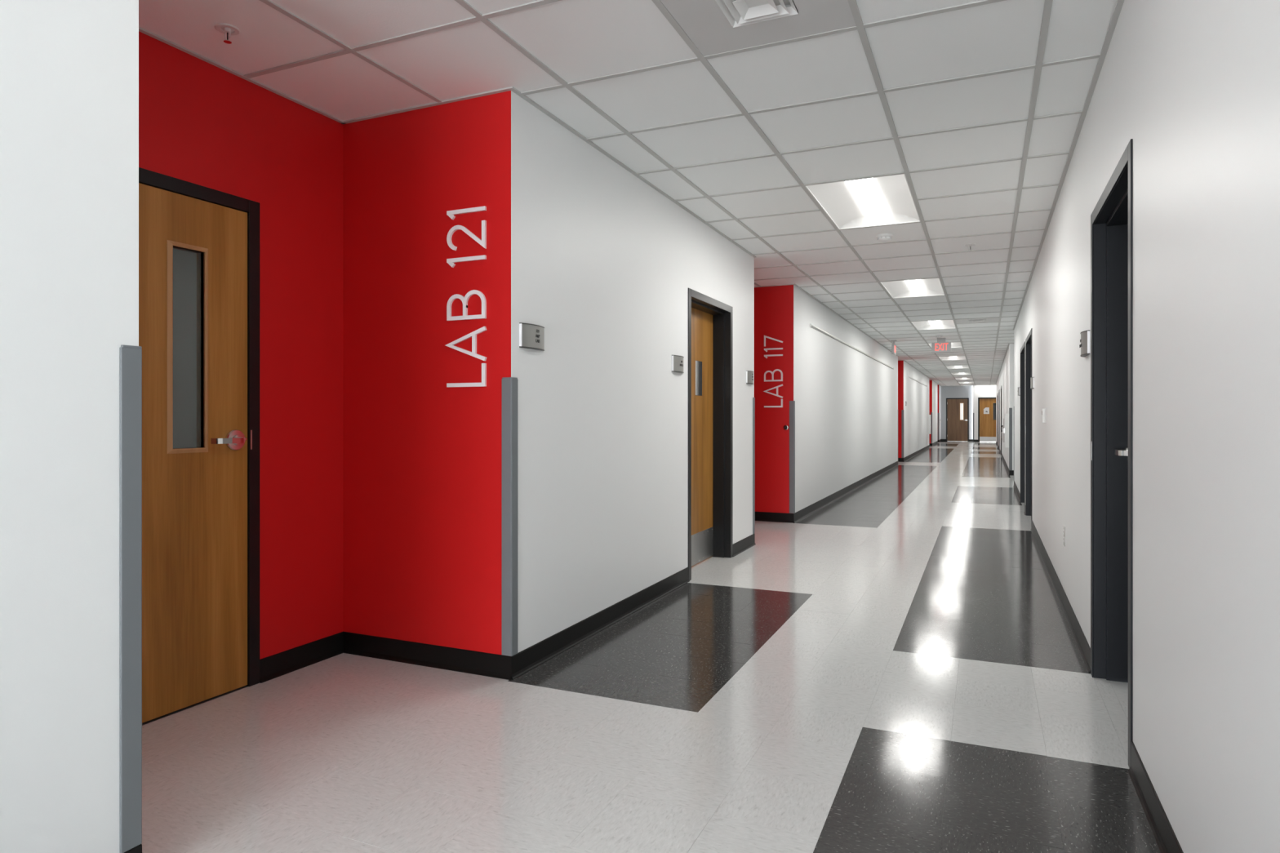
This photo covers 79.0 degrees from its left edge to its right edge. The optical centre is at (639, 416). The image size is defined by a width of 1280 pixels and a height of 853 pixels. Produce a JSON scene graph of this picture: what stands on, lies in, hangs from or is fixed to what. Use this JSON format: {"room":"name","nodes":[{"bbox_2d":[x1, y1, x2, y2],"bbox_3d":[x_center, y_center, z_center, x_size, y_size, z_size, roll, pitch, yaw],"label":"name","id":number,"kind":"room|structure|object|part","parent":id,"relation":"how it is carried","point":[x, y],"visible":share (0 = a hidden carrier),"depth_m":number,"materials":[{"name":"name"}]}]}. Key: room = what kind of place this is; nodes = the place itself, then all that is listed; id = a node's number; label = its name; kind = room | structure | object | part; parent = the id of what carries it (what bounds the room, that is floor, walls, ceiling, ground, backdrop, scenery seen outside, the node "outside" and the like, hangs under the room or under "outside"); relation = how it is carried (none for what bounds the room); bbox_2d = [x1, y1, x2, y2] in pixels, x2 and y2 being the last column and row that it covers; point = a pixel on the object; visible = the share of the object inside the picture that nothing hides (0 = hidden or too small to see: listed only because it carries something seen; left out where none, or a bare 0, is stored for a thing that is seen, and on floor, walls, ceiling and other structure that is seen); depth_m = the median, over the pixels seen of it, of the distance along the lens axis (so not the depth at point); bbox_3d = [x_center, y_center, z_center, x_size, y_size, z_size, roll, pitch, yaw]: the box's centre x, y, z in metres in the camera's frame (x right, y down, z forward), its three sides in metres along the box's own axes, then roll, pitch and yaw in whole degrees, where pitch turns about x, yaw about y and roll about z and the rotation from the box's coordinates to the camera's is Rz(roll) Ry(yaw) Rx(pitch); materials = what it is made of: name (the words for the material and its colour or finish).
{"room":"school corridor","nodes":[
{"label":"school corridor","id":0,"kind":"room"},
{"bbox_2d":[0,0,138,852],"bbox_3d":[-2.568,-0.227,-0.925,0.200,2.720,6.222,0,0,24],"label":"wall","id":1,"kind":"structure","parent":0,"point":[69,68],"depth_m":1.72,"materials":[{"name":"white paint"}]},
{"bbox_2d":[119,344,142,852],"bbox_3d":[-1.238,0.431,1.867,0.052,1.203,0.052,0,0,24],"label":"guard","id":2,"kind":"object","parent":1,"relation":"attached to","point":[130,356],"visible":1,"depth_m":1.85,"materials":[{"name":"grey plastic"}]},
{"bbox_2d":[124,844,142,852],"bbox_3d":[-2.469,1.084,-0.967,0.014,0.098,6.227,0,0,24],"label":"baseboard","id":3,"kind":"structure","parent":1,"relation":"attached to","point":[138,849],"depth_m":1.87,"materials":[{"name":"black rubber"}]},
{"bbox_2d":[138,31,343,659],"bbox_3d":[-1.848,-0.227,3.042,0.200,2.720,1.813,0,0,24],"label":"wall","id":4,"kind":"structure","parent":0,"point":[201,122],"depth_m":3.43,"materials":[{"name":"red paint"}]},
{"bbox_2d":[138,167,259,723],"bbox_3d":[-1.847,0.112,2.845,0.162,2.043,1.023,0,0,24],"label":"door","id":5,"kind":"structure","parent":4,"relation":"in","point":[199,245],"depth_m":3.06,"materials":[{"name":"brown wood"}]},
{"bbox_3d":[-1.757,-0.264,3.013,0.026,0.810,0.170,0,0,24],"label":"window moulding","id":6,"kind":"part","parent":5,"relation":"part of","materials":[{"name":"brown wood"}]},
{"bbox_3d":[-1.650,0.097,3.118,0.035,0.022,0.128,0,0,36],"label":"lever arm","id":7,"kind":"part","parent":5,"relation":"part of","materials":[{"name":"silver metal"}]},
{"bbox_3d":[-1.649,0.096,3.188,0.050,0.086,0.086,0,0,24],"label":"lever handle","id":8,"kind":"part","parent":5,"relation":"part of","materials":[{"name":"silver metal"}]},
{"bbox_3d":[-1.634,0.097,3.263,0.001,0.082,0.006,0,0,24],"label":"strike plate","id":9,"kind":"part","parent":5,"relation":"part of","materials":[{"name":"silver metal"}]},
{"bbox_2d":[259,631,343,683],"bbox_3d":[-1.519,1.084,3.518,0.014,0.098,0.475,0,0,24],"label":"baseboard","id":10,"kind":"structure","parent":4,"relation":"attached to","point":[281,664],"depth_m":3.50,"materials":[{"name":"black rubber"}]},
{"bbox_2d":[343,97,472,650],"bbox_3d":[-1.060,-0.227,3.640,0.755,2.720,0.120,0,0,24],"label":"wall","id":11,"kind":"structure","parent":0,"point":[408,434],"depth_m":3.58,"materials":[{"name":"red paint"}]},
{"bbox_2d":[343,631,511,679],"bbox_3d":[-0.993,1.084,3.537,0.960,0.098,0.014,0,0,24],"label":"baseboard","id":12,"kind":"structure","parent":11,"relation":"attached to","point":[477,663],"depth_m":3.52,"materials":[{"name":"black rubber"}]},
{"bbox_2d":[445,205,486,386],"bbox_3d":[-0.772,-0.526,3.439,0.218,0.788,0.012,0,0,24],"label":"wall lettering","id":13,"kind":"object","parent":11,"relation":"attached to","point":[464,300],"depth_m":3.43,"materials":[{"name":"white metal"}]},
{"bbox_2d":[472,90,754,654],"bbox_3d":[0.135,-0.227,5.152,0.200,2.720,3.855,0,0,24],"label":"wall","id":14,"kind":"structure","parent":0,"point":[580,248],"depth_m":3.94,"materials":[{"name":"white paint"}]},
{"bbox_2d":[502,377,517,656],"bbox_3d":[-0.567,0.431,3.376,0.052,1.203,0.052,0,0,24],"label":"guard","id":15,"kind":"object","parent":14,"relation":"attached to","point":[509,384],"visible":1,"depth_m":3.35,"materials":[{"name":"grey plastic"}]},
{"bbox_2d":[519,322,544,351],"bbox_3d":[-0.477,-0.359,3.495,0.028,0.108,0.202,0,0,24],"label":"plaque","id":16,"kind":"object","parent":14,"relation":"attached to","point":[531,336],"visible":1,"depth_m":3.46,"materials":[{"name":"silver metal"}]},
{"bbox_2d":[510,567,689,679],"bbox_3d":[-0.108,1.084,4.341,0.014,0.098,2.186,0,0,24],"label":"baseboard","id":17,"kind":"structure","parent":14,"relation":"attached to","point":[535,655],"depth_m":4.01,"materials":[{"name":"black rubber"}]},
{"bbox_2d":[671,355,684,373],"bbox_3d":[0.261,-0.349,5.154,0.028,0.108,0.202,0,0,24],"label":"plaque","id":18,"kind":"object","parent":14,"relation":"attached to","point":[677,361],"visible":1,"depth_m":5.11,"materials":[{"name":"silver metal"}]},
{"bbox_2d":[688,288,733,580],"bbox_3d":[0.453,0.123,5.846,0.196,2.020,1.018,0,0,24],"label":"door","id":19,"kind":"structure","parent":14,"relation":"in","point":[710,320],"depth_m":6.16,"materials":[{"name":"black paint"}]},
{"bbox_3d":[0.451,-0.294,5.956,0.003,0.265,0.150,0,0,24],"label":"push plate","id":20,"kind":"part","parent":19,"relation":"part of","materials":[{"name":"silver metal"}]},
{"bbox_3d":[0.409,1.005,5.865,0.002,0.232,0.884,0,0,24],"label":"kick plate","id":21,"kind":"part","parent":19,"relation":"part of","materials":[{"name":"silver metal"}]},
{"bbox_2d":[733,533,755,556],"bbox_3d":[0.884,1.084,6.572,0.014,0.098,0.661,0,0,24],"label":"baseboard","id":22,"kind":"structure","parent":14,"relation":"attached to","point":[744,544],"depth_m":6.56,"materials":[{"name":"black rubber"}]},
{"bbox_2d":[746,370,753,384],"bbox_3d":[0.962,-0.340,6.730,0.028,0.108,0.202,0,0,24],"label":"plaque","id":23,"kind":"object","parent":14,"relation":"attached to","point":[749,375],"visible":1,"depth_m":6.68,"materials":[{"name":"silver metal"}]},
{"bbox_2d":[752,397,755,533],"bbox_3d":[0.984,0.431,6.863,0.052,1.203,0.052,0,0,24],"label":"guard","id":24,"kind":"object","parent":14,"relation":"attached to","point":[753,398],"visible":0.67,"depth_m":6.84,"materials":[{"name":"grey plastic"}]},
{"bbox_2d":[138,0,1124,386],"bbox_3d":[6.567,-1.508,15.466,5.770,0.198,44.000,0,0,24],"label":"ceiling","id":25,"kind":"structure","parent":0,"point":[982,106],"depth_m":3.45,"materials":[{"name":"grey tile"}]},
{"bbox_2d":[214,22,240,44],"bbox_3d":[-1.505,-1.393,2.832,0.084,0.054,0.084,0,0,24],"label":"sprinkler","id":26,"kind":"object","parent":25,"relation":"attached to","point":[226,28],"visible":1,"depth_m":2.83,"materials":[{"name":"white metal"}]},
{"bbox_3d":[-1.505,-1.393,2.832,0.022,0.050,0.025,0,0,-25],"label":"frame","id":27,"kind":"part","parent":26,"relation":"part of","materials":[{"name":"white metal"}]},
{"bbox_2d":[660,0,856,56],"bbox_3d":[0.397,-1.431,2.655,0.582,0.059,0.588,0,0,24],"label":"ceiling vent","id":28,"kind":"object","parent":25,"relation":"in","point":[713,26],"visible":1,"depth_m":2.76,"materials":[{"name":"grey metal"}]},
{"bbox_2d":[805,173,920,229],"bbox_3d":[1.519,-1.466,5.178,0.582,0.109,1.213,0,0,24],"label":"ceiling light","id":29,"kind":"object","parent":25,"relation":"attached to","point":[888,199],"visible":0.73,"depth_m":5.24,"materials":[{"name":"white plastic"}]},
{"bbox_2d":[875,233,893,241],"bbox_3d":[1.907,-1.394,6.058,0.126,0.044,0.126,0,0,24],"label":"smoke detector","id":30,"kind":"object","parent":25,"relation":"attached to","point":[882,237],"visible":1,"depth_m":6.02,"materials":[{"name":"white plastic"}]},
{"bbox_2d":[890,340,897,355],"bbox_3d":[4.720,-1.286,14.427,0.100,0.261,0.326,0,0,24],"label":"exit sign","id":31,"kind":"object","parent":25,"relation":"hanging from","point":[893,345],"visible":1,"depth_m":14.29,"materials":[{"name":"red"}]},
{"bbox_2d":[880,278,944,297],"bbox_3d":[3.026,-1.466,8.567,0.582,0.109,1.213,0,0,24],"label":"ceiling light","id":32,"kind":"object","parent":25,"relation":"attached to","point":[930,286],"visible":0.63,"depth_m":8.77,"materials":[{"name":"white plastic"}]},
{"bbox_2d":[911,320,955,329],"bbox_3d":[4.534,-1.466,11.957,0.582,0.109,1.213,0,0,24],"label":"ceiling light","id":33,"kind":"object","parent":25,"relation":"attached to","point":[940,324],"visible":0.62,"depth_m":12.27,"materials":[{"name":"white plastic"}]},
{"bbox_2d":[931,337,951,352],"bbox_3d":[5.426,-1.286,13.971,0.326,0.261,0.100,0,0,24],"label":"exit sign","id":34,"kind":"object","parent":25,"relation":"hanging from","point":[940,346],"visible":1,"depth_m":13.95,"materials":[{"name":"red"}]},
{"bbox_3d":[5.426,-1.367,13.971,0.140,0.063,0.024,0,0,24],"label":"stem","id":35,"kind":"part","parent":34,"relation":"part of","materials":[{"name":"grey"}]},
{"bbox_2d":[928,342,961,347],"bbox_3d":[6.042,-1.466,15.347,0.582,0.109,1.213,0,0,24],"label":"ceiling light","id":36,"kind":"object","parent":25,"relation":"attached to","point":[953,344],"visible":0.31,"depth_m":15.68,"materials":[{"name":"white plastic"}]},
{"bbox_2d":[938,355,965,359],"bbox_3d":[7.549,-1.466,18.736,0.582,0.109,1.213,0,0,24],"label":"ceiling light","id":37,"kind":"object","parent":25,"relation":"attached to","point":[957,357],"visible":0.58,"depth_m":19.20,"materials":[{"name":"white plastic"}]},
{"bbox_2d":[946,365,968,368],"bbox_3d":[9.057,-1.466,22.126,0.582,0.109,1.213,0,0,24],"label":"ceiling light","id":38,"kind":"object","parent":25,"relation":"attached to","point":[949,366],"visible":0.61,"depth_m":22.59,"materials":[{"name":"white plastic"}]},
{"bbox_2d":[951,372,971,374],"bbox_3d":[10.565,-1.466,25.515,0.582,0.109,1.213,0,0,24],"label":"ceiling light","id":39,"kind":"object","parent":25,"relation":"attached to","point":[969,373],"visible":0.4,"depth_m":26.01,"materials":[{"name":"white plastic"}]},
{"bbox_2d":[955,377,973,379],"bbox_3d":[12.072,-1.466,28.905,0.582,0.109,1.213,0,0,24],"label":"ceiling light","id":40,"kind":"object","parent":25,"relation":"attached to","point":[955,378],"visible":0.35,"depth_m":29.39,"materials":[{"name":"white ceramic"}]},
{"bbox_2d":[958,382,973,383],"bbox_3d":[13.580,-1.466,32.295,0.582,0.109,1.213,0,0,24],"label":"ceiling light","id":41,"kind":"object","parent":25,"relation":"attached to","point":[958,382],"visible":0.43,"depth_m":32.82,"materials":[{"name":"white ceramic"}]},
{"bbox_2d":[964,243,975,250],"bbox_3d":[2.717,-1.393,6.384,0.084,0.054,0.084,0,0,24],"label":"sprinkler","id":42,"kind":"object","parent":25,"relation":"attached to","point":[970,245],"visible":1,"depth_m":6.38,"materials":[{"name":"white metal"}]},
{"bbox_2d":[955,317,999,324],"bbox_3d":[4.964,-1.431,11.427,0.586,0.059,0.594,0,0,24],"label":"ceiling vent","id":43,"kind":"object","parent":25,"relation":"in","point":[990,319],"visible":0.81,"depth_m":11.40,"materials":[{"name":"grey metal"}]},
{"bbox_2d":[141,441,1159,852],"bbox_3d":[6.579,1.173,15.439,5.545,0.081,43.660,0,0,24],"label":"floor","id":44,"kind":"structure","parent":0,"point":[897,665],"depth_m":2.83,"materials":[{"name":"grey tile"}]},
{"bbox_2d":[754,285,775,512],"bbox_3d":[1.137,-0.227,8.578,0.755,2.720,0.120,0,0,24],"label":"wall","id":45,"kind":"structure","parent":0,"point":[765,296],"depth_m":8.42,"materials":[{"name":"red paint"}]},
{"bbox_2d":[763,335,782,407],"bbox_3d":[1.435,-0.491,8.372,0.218,0.784,0.012,0,0,24],"label":"wall lettering","id":46,"kind":"object","parent":45,"relation":"attached to","point":[765,336],"depth_m":8.36,"materials":[{"name":"white"}]},
{"bbox_2d":[755,511,794,523],"bbox_3d":[1.203,1.084,8.476,0.960,0.098,0.014,0,0,24],"label":"baseboard","id":47,"kind":"structure","parent":45,"relation":"attached to","point":[759,516],"depth_m":8.36,"materials":[{"name":"black rubber"}]},
{"bbox_2d":[775,284,897,513],"bbox_3d":[3.755,-0.227,13.291,0.200,2.720,10.860,0,0,24],"label":"wall","id":48,"kind":"structure","parent":0,"point":[846,400],"depth_m":9.91,"materials":[{"name":"white paint"}]},
{"bbox_2d":[782,424,788,430],"bbox_3d":[1.560,0.117,8.314,0.062,0.062,0.019,0,0,24],"label":"door stop","id":49,"kind":"object","parent":48,"relation":"attached to","point":[785,427],"visible":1,"depth_m":8.31,"materials":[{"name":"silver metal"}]},
{"bbox_2d":[789,400,795,513],"bbox_3d":[1.630,0.431,8.315,0.052,1.203,0.052,0,0,24],"label":"guard","id":50,"kind":"object","parent":48,"relation":"attached to","point":[792,403],"visible":1,"depth_m":8.29,"materials":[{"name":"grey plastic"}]},
{"bbox_2d":[794,461,898,523],"bbox_3d":[3.853,1.084,13.247,0.014,0.098,10.870,0,0,24],"label":"baseboard","id":51,"kind":"structure","parent":48,"relation":"attached to","point":[806,511],"depth_m":10.64,"materials":[{"name":"black rubber"}]},
{"bbox_2d":[809,323,893,368],"bbox_3d":[3.802,-1.067,13.128,0.018,0.036,8.928,0,0,24],"label":"rail","id":52,"kind":"object","parent":48,"relation":"attached to","point":[811,324],"visible":1,"depth_m":11.29,"materials":[{"name":"silver metal"}]},
{"bbox_2d":[897,360,928,457],"bbox_3d":[8.512,-0.227,23.986,0.200,2.720,9.850,0,0,24],"label":"wall","id":53,"kind":"structure","parent":0,"point":[916,437],"depth_m":21.77,"materials":[{"name":"white paint"}]},
{"bbox_2d":[901,409,903,457],"bbox_3d":[6.592,0.431,19.471,0.052,1.203,0.052,0,0,24],"label":"guard","id":54,"kind":"object","parent":53,"relation":"attached to","point":[902,411],"visible":1,"depth_m":19.45,"materials":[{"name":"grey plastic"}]},
{"bbox_2d":[903,444,929,462],"bbox_3d":[8.610,1.084,23.942,0.014,0.098,9.860,0,0,24],"label":"baseboard","id":55,"kind":"structure","parent":53,"relation":"attached to","point":[914,454],"depth_m":22.69,"materials":[{"name":"black rubber"}]},
{"bbox_2d":[908,376,927,386],"bbox_3d":[8.594,-1.067,23.900,0.018,0.036,6.948,0,0,24],"label":"rail","id":56,"kind":"object","parent":53,"relation":"attached to","point":[908,376],"visible":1,"depth_m":23.24,"materials":[{"name":"silver metal"}]},
{"bbox_2d":[927,414,930,434],"bbox_3d":[10.274,0.273,27.553,0.120,0.680,0.300,0,0,24],"label":"upper cabinet","id":57,"kind":"object","parent":53,"relation":"attached to","point":[928,415],"visible":1,"depth_m":27.42,"materials":[{"name":"white plastic"}]},
{"bbox_2d":[928,380,941,443],"bbox_3d":[12.495,-0.227,32.940,0.200,2.720,6.450,0,0,24],"label":"wall","id":58,"kind":"structure","parent":0,"point":[933,386],"depth_m":31.71,"materials":[{"name":"white paint"}]},
{"bbox_2d":[930,412,932,443],"bbox_3d":[11.265,0.431,29.979,0.052,1.203,0.052,0,0,24],"label":"guard","id":59,"kind":"object","parent":58,"relation":"attached to","point":[931,412],"visible":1,"depth_m":29.96,"materials":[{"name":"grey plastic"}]},
{"bbox_2d":[937,413,937,440],"bbox_3d":[12.773,0.431,33.369,0.052,1.203,0.052,0,0,24],"label":"guard","id":60,"kind":"object","parent":58,"relation":"attached to","point":[937,413],"visible":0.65,"depth_m":33.33,"materials":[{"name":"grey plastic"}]},
{"bbox_2d":[937,413,939,439],"bbox_3d":[13.236,0.431,34.410,0.052,1.203,0.052,0,0,24],"label":"guard","id":61,"kind":"object","parent":58,"relation":"attached to","point":[938,413],"visible":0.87,"depth_m":34.40,"materials":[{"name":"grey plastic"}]},
{"bbox_2d":[941,386,973,439],"bbox_3d":[14.426,-0.227,35.720,1.670,2.720,0.200,0,0,24],"label":"wall","id":62,"kind":"structure","parent":0,"point":[947,392],"depth_m":35.60,"materials":[{"name":"grey paint"}]},
{"bbox_2d":[946,397,968,441],"bbox_3d":[14.553,0.138,35.576,0.972,1.990,0.160,0,0,24],"label":"door","id":63,"kind":"structure","parent":62,"relation":"in","point":[957,409],"depth_m":35.55,"materials":[{"name":"brown wood"}]},
{"bbox_2d":[973,385,995,439],"bbox_3d":[16.392,-0.227,34.517,2.900,2.720,0.200,0,0,24],"label":"wall","id":64,"kind":"structure","parent":0,"point":[979,391],"depth_m":34.94,"materials":[{"name":"white paint"}]},
{"bbox_2d":[973,413,973,439],"bbox_3d":[15.053,0.431,35.025,0.052,1.203,0.052,0,0,24],"label":"guard","id":65,"kind":"object","parent":64,"relation":"attached to","point":[973,413],"visible":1,"depth_m":35.00,"materials":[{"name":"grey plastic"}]},
{"bbox_2d":[977,397,995,441],"bbox_3d":[15.714,0.136,34.778,1.031,1.995,0.154,0,0,24],"label":"door","id":66,"kind":"structure","parent":64,"relation":"in","point":[986,422],"depth_m":34.82,"materials":[{"name":"brown wood"}]},
{"bbox_2d":[983,407,989,413],"bbox_3d":[15.548,-0.267,34.835,0.230,0.290,0.002,0,0,24],"label":"paper notice","id":67,"kind":"object","parent":66,"relation":"attached to","point":[986,411],"visible":1,"depth_m":34.83,"materials":[{"name":"white paper"}]},
{"bbox_3d":[15.709,1.011,34.766,0.897,0.220,0.002,0,0,24],"label":"kick plate","id":68,"kind":"part","parent":66,"relation":"part of","materials":[{"name":"silver metal"}]},
{"bbox_2d":[995,343,1013,470],"bbox_3d":[11.294,-0.227,24.089,0.200,2.720,20.000,0,0,24],"label":"wall","id":69,"kind":"structure","parent":0,"point":[1006,378],"depth_m":16.79,"materials":[{"name":"white paint"}]},
{"bbox_2d":[996,393,997,445],"bbox_3d":[13.720,0.123,29.577,0.187,2.020,1.800,0,0,24],"label":"door","id":70,"kind":"structure","parent":69,"relation":"in","point":[997,393],"depth_m":30.39,"materials":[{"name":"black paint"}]},
{"bbox_2d":[998,389,999,449],"bbox_3d":[12.075,0.123,25.876,0.187,2.020,1.300,0,0,24],"label":"door","id":71,"kind":"structure","parent":69,"relation":"in","point":[999,389],"depth_m":25.89,"materials":[{"name":"black paint"}]},
{"bbox_2d":[1000,386,1001,454],"bbox_3d":[10.611,0.123,22.587,0.187,2.020,1.300,0,0,24],"label":"door","id":72,"kind":"structure","parent":69,"relation":"in","point":[1001,386],"depth_m":23.17,"materials":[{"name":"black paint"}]},
{"bbox_2d":[1000,418,1004,442],"bbox_3d":[8.516,0.318,18.211,0.099,0.550,0.440,0,0,24],"label":"fountain","id":73,"kind":"object","parent":69,"relation":"attached to","point":[1003,425],"visible":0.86,"depth_m":18.00,"materials":[{"name":"grey metal"}]},
{"bbox_3d":[8.541,0.318,18.200,0.045,0.550,0.440,0,0,24],"label":"panel","id":74,"kind":"part","parent":73,"relation":"part of","materials":[{"name":"grey metal"}]},
{"bbox_2d":[1001,453,1008,475],"bbox_3d":[8.696,1.084,18.511,0.014,0.098,7.705,0,0,24],"label":"baseboard","id":75,"kind":"structure","parent":69,"relation":"attached to","point":[1002,457],"depth_m":17.59,"materials":[{"name":"black rubber"}]},
{"bbox_2d":[1004,413,1008,448],"bbox_3d":[7.405,0.283,15.695,0.085,0.680,0.300,0,0,24],"label":"upper cabinet","id":76,"kind":"object","parent":69,"relation":"attached to","point":[1006,415],"visible":1,"depth_m":15.55,"materials":[{"name":"white plastic"}]},
{"bbox_2d":[1008,408,1012,470],"bbox_3d":[7.165,0.431,15.003,0.052,1.203,0.052,0,0,24],"label":"guard","id":77,"kind":"object","parent":69,"relation":"attached to","point":[1010,409],"visible":1,"depth_m":14.98,"materials":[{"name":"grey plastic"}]},
{"bbox_2d":[1013,0,1279,852],"bbox_3d":[2.313,-0.227,3.896,0.200,2.720,19.000,0,0,24],"label":"wall","id":78,"kind":"structure","parent":0,"point":[1194,85],"depth_m":1.78,"materials":[{"name":"white paint"}]},
{"bbox_2d":[1013,480,1020,502],"bbox_3d":[5.556,1.084,11.450,0.014,0.098,2.560,0,0,24],"label":"baseboard","id":79,"kind":"structure","parent":78,"relation":"attached to","point":[1018,494],"depth_m":11.20,"materials":[{"name":"black rubber"}]},
{"bbox_2d":[1017,386,1020,395],"bbox_3d":[5.143,-0.342,10.539,0.028,0.108,0.202,0,0,24],"label":"plaque","id":80,"kind":"object","parent":78,"relation":"attached to","point":[1019,388],"visible":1,"depth_m":10.46,"materials":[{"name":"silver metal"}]},
{"bbox_2d":[1020,341,1025,504],"bbox_3d":[4.869,0.123,9.676,0.187,2.020,1.240,0,0,24],"label":"door","id":81,"kind":"structure","parent":78,"relation":"in","point":[1023,348],"depth_m":10.22,"materials":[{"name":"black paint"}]},
{"bbox_2d":[1025,328,1031,528],"bbox_3d":[4.266,0.123,8.319,0.187,2.020,1.270,0,0,24],"label":"door","id":82,"kind":"structure","parent":78,"relation":"in","point":[1028,340],"depth_m":8.88,"materials":[{"name":"black paint"}]},
{"bbox_2d":[1030,377,1034,388],"bbox_3d":[3.814,-0.327,7.552,0.028,0.108,0.202,0,0,24],"label":"plaque","id":83,"kind":"object","parent":78,"relation":"attached to","point":[1032,379],"visible":1,"depth_m":7.49,"materials":[{"name":"silver metal"}]},
{"bbox_2d":[1041,408,1045,423],"bbox_3d":[3.144,-0.007,6.044,0.027,0.120,0.090,0,0,24],"label":"thermostat","id":84,"kind":"object","parent":78,"relation":"attached to","point":[1043,411],"visible":1,"depth_m":6.01,"materials":[{"name":"white plastic"}]},
{"bbox_2d":[1031,520,1090,673],"bbox_3d":[2.953,1.084,5.598,0.014,0.098,4.770,0,0,24],"label":"baseboard","id":85,"kind":"structure","parent":78,"relation":"attached to","point":[1084,648],"depth_m":4.43,"materials":[{"name":"black rubber"}]},
{"bbox_2d":[1063,524,1065,546],"bbox_3d":[2.502,0.703,4.578,0.008,0.116,0.074,0,0,24],"label":"wall outlet","id":86,"kind":"object","parent":78,"relation":"attached to","point":[1064,525],"visible":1,"depth_m":4.55,"materials":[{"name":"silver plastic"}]},
{"bbox_2d":[1079,329,1089,356],"bbox_3d":[2.046,-0.335,3.577,0.028,0.108,0.192,0,0,24],"label":"plaque","id":87,"kind":"object","parent":78,"relation":"attached to","point":[1085,335],"visible":1,"depth_m":3.52,"materials":[{"name":"silver metal"}]},
{"bbox_2d":[1090,138,1133,768],"bbox_3d":[1.860,0.123,2.910,0.187,2.020,1.030,0,0,24],"label":"door","id":88,"kind":"structure","parent":78,"relation":"in","point":[1112,217],"depth_m":3.32,"materials":[{"name":"black paint"}]},
{"bbox_3d":[1.986,0.149,3.216,0.035,0.022,0.128,0,0,12],"label":"lever arm","id":89,"kind":"part","parent":88,"relation":"part of","materials":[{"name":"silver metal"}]},
{"bbox_3d":[2.037,0.148,3.264,0.050,0.086,0.086,0,0,24],"label":"lever handle","id":90,"kind":"part","parent":88,"relation":"part of","materials":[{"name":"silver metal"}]},
{"bbox_2d":[1127,741,1183,852],"bbox_3d":[-0.040,1.084,-1.131,0.014,0.098,7.900,0,0,24],"label":"baseboard","id":91,"kind":"structure","parent":78,"relation":"attached to","point":[1166,841],"depth_m":2.15,"materials":[{"name":"black rubber"}]},
{"bbox_3d":[6.099,-0.227,19.735,0.755,2.720,0.120,0,0,24],"label":"wall","id":92,"kind":"structure","parent":0,"visible":0},
{"bbox_2d":[897,457,903,462],"bbox_3d":[6.165,1.084,19.632,0.960,0.098,0.014,0,0,24],"label":"baseboard","id":93,"kind":"structure","parent":92,"relation":"attached to","point":[900,460],"depth_m":19.47,"materials":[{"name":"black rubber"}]},
{"bbox_3d":[7.698,-0.227,14.810,0.770,2.720,0.120,0,0,24],"label":"wall","id":94,"kind":"structure","parent":0,"visible":0},
{"bbox_2d":[1008,470,1013,475],"bbox_3d":[7.577,1.084,14.790,0.975,0.098,0.014,0,0,24],"label":"baseboard","id":95,"kind":"structure","parent":94,"relation":"attached to","point":[1011,472],"depth_m":14.97,"materials":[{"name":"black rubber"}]}
]}

